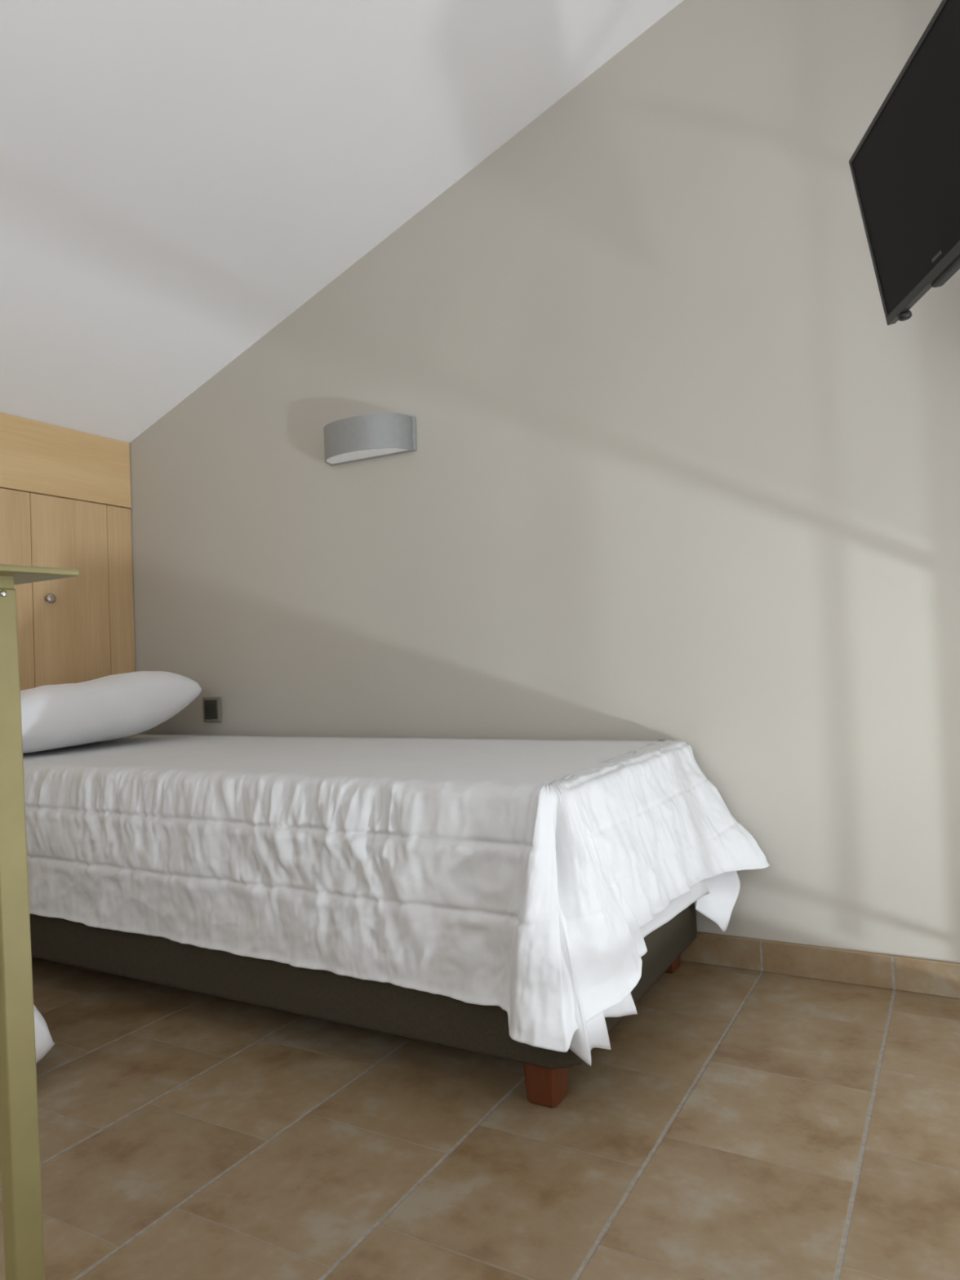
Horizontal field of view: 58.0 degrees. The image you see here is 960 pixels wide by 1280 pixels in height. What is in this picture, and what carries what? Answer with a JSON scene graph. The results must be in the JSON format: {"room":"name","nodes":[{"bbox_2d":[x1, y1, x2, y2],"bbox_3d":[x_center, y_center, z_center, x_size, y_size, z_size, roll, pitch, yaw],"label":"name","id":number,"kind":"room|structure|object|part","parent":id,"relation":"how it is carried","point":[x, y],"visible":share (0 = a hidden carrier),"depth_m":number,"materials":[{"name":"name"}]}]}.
{"room":"hotel room","nodes":[
{"label":"hotel room","id":0,"kind":"room"},
{"bbox_2d":[0,0,683,443],"bbox_3d":[-1.033,-1.331,1.415,3.820,1.563,3.256,-3,-2,29],"label":"ceiling","id":1,"kind":"structure","parent":0,"point":[179,179],"depth_m":2.27,"materials":[{"name":"white paint"}]},
{"bbox_2d":[0,957,959,1279],"bbox_3d":[-0.996,0.912,1.387,3.470,0.080,3.256,-3,-2,29],"label":"floor","id":2,"kind":"structure","parent":0,"point":[740,1124],"depth_m":1.43,"materials":[{"name":"tile"}]},
{"bbox_2d":[0,564,79,1279],"bbox_3d":[-0.587,0.383,0.973,0.220,0.928,0.240,-3,-1,29],"label":"table","id":3,"kind":"object","parent":2,"relation":"on","point":[20,1145],"visible":1,"depth_m":0.98,"materials":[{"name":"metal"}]},
{"bbox_3d":[-0.533,0.393,0.989,0.022,0.904,0.035,-3,-1,29],"label":"post","id":4,"kind":"part","parent":3,"relation":"part of","materials":[{"name":"yellow wood"}]},
{"bbox_3d":[-0.606,-0.076,0.978,0.150,0.009,0.240,-3,-1,29],"label":"plate","id":5,"kind":"part","parent":3,"relation":"part of","materials":[{"name":"yellow wood"}]},
{"bbox_2d":[33,1004,54,1063],"bbox_3d":[-1.123,0.788,1.739,0.420,0.188,0.420,-1,-2,-36],"label":"cushion","id":6,"kind":"object","parent":2,"relation":"on","point":[44,1042],"visible":0.1,"depth_m":1.69,"materials":[{"name":"white fabric"}]},
{"bbox_2d":[0,412,135,690],"bbox_3d":[-2.166,0.097,2.288,0.584,1.681,2.583,-3,-2,29],"label":"wardrobe","id":7,"kind":"object","parent":2,"relation":"on","point":[65,500],"visible":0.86,"depth_m":3.06,"materials":[{"name":"brown wood"}]},
{"bbox_3d":[-1.583,0.183,2.800,0.019,1.368,0.299,-3,-2,29],"label":"door","id":8,"kind":"part","parent":7,"relation":"part of","materials":[{"name":"brown wood"}]},
{"bbox_3d":[-1.476,-0.142,2.974,0.028,0.033,0.033,-3,-2,29],"label":"knob","id":9,"kind":"part","parent":7,"relation":"part of","materials":[{"name":"silver metal"}]},
{"bbox_3d":[-1.971,-0.630,2.181,0.019,0.248,2.583,-3,-2,29],"label":"fascia panel","id":10,"kind":"part","parent":7,"relation":"part of","materials":[{"name":"brown wood"}]},
{"bbox_3d":[-1.437,0.184,3.063,0.019,1.368,0.299,-3,-2,29],"label":"door","id":11,"kind":"part","parent":7,"relation":"part of","materials":[{"name":"brown wood"}]},
{"bbox_3d":[-1.338,0.184,3.244,0.018,1.368,0.106,-3,-2,29],"label":"filler panel","id":12,"kind":"part","parent":7,"relation":"part of","materials":[{"name":"brown wood"}]},
{"bbox_2d":[29,902,697,1107],"bbox_3d":[-0.562,0.603,2.373,2.103,0.552,0.830,-3,-2,29],"label":"bed","id":13,"kind":"object","parent":2,"relation":"on","point":[389,1008],"visible":0.29,"depth_m":1.81,"materials":[{"name":"black fabric"}]},
{"bbox_3d":[0.121,0.791,1.575,0.069,0.086,0.069,-3,-2,29],"label":"leg","id":14,"kind":"part","parent":13,"relation":"part of","materials":[{"name":"brown wood"}]},
{"bbox_2d":[558,871,740,1066],"bbox_3d":[-0.515,0.543,2.350,2.229,0.456,0.874,-3,-2,29],"label":"sheet","id":15,"kind":"object","parent":13,"relation":"on","point":[715,897],"visible":0.15,"depth_m":1.70,"materials":[{"name":"white fabric"}]},
{"bbox_2d":[22,733,769,1052],"bbox_3d":[-0.505,0.512,2.295,2.283,0.432,0.914,-3,-2,29],"label":"bedspread","id":16,"kind":"object","parent":15,"relation":"on","point":[443,866],"visible":0.93,"depth_m":1.78,"materials":[{"name":"white fabric"}]},
{"bbox_2d":[20,671,202,753],"bbox_3d":[-1.302,0.219,2.720,0.465,0.226,0.723,-3,-2,29],"label":"pillow","id":17,"kind":"object","parent":16,"relation":"on","point":[121,705],"visible":0.87,"depth_m":2.61,"materials":[{"name":"white fabric"}]},
{"bbox_3d":[0.472,0.793,2.204,0.069,0.086,0.069,-3,-2,29],"label":"leg","id":18,"kind":"part","parent":13,"relation":"part of","materials":[{"name":"brown wood"}]},
{"bbox_2d":[128,0,959,962],"bbox_3d":[-0.186,-0.560,2.736,3.700,2.864,0.120,-3,-2,29],"label":"wall","id":19,"kind":"structure","parent":0,"point":[679,469],"depth_m":2.31,"materials":[{"name":"beige paint"}]},
{"bbox_2d":[202,697,221,721],"bbox_3d":[-0.957,0.248,3.087,0.084,0.088,0.014,-3,-2,29],"label":"wall socket","id":20,"kind":"object","parent":19,"relation":"attached to","point":[211,705],"visible":1,"depth_m":3.08,"materials":[{"name":"black plastic"}]},
{"bbox_2d":[323,413,417,466],"bbox_3d":[-0.370,-0.629,2.703,0.336,0.106,0.116,-3,-2,29],"label":"wall lamp","id":21,"kind":"object","parent":19,"relation":"attached to","point":[370,436],"visible":1,"depth_m":2.65,"materials":[{"name":"silver metal"}]},
{"bbox_2d":[326,448,408,463],"bbox_3d":[-0.370,-0.580,2.699,0.306,0.003,0.099,-3,-2,29],"label":"diffuser","id":22,"kind":"object","parent":21,"relation":"attached to","point":[334,455],"depth_m":2.70,"materials":[{"name":"white glass"}]},
{"bbox_2d":[680,931,959,999],"bbox_3d":[0.027,0.822,2.543,2.944,0.078,0.021,-3,-2,29],"label":"baseboard","id":23,"kind":"structure","parent":19,"relation":"attached to","point":[883,971],"depth_m":2.08,"materials":[{"name":"tile"}]},
{"bbox_2d":[848,0,959,325],"bbox_3d":[0.889,-0.811,1.534,0.411,0.355,0.903,-3,-1,22],"label":"television","id":24,"kind":"object","parent":19,"relation":"attached to","point":[905,166],"visible":1,"depth_m":1.52,"materials":[{"name":"black plastic"}]},
{"bbox_3d":[0.833,-0.636,1.699,0.025,0.014,0.025,-12,-2,5],"label":"control knob","id":25,"kind":"part","parent":24,"relation":"part of","materials":[{"name":"black plastic"}]}
]}

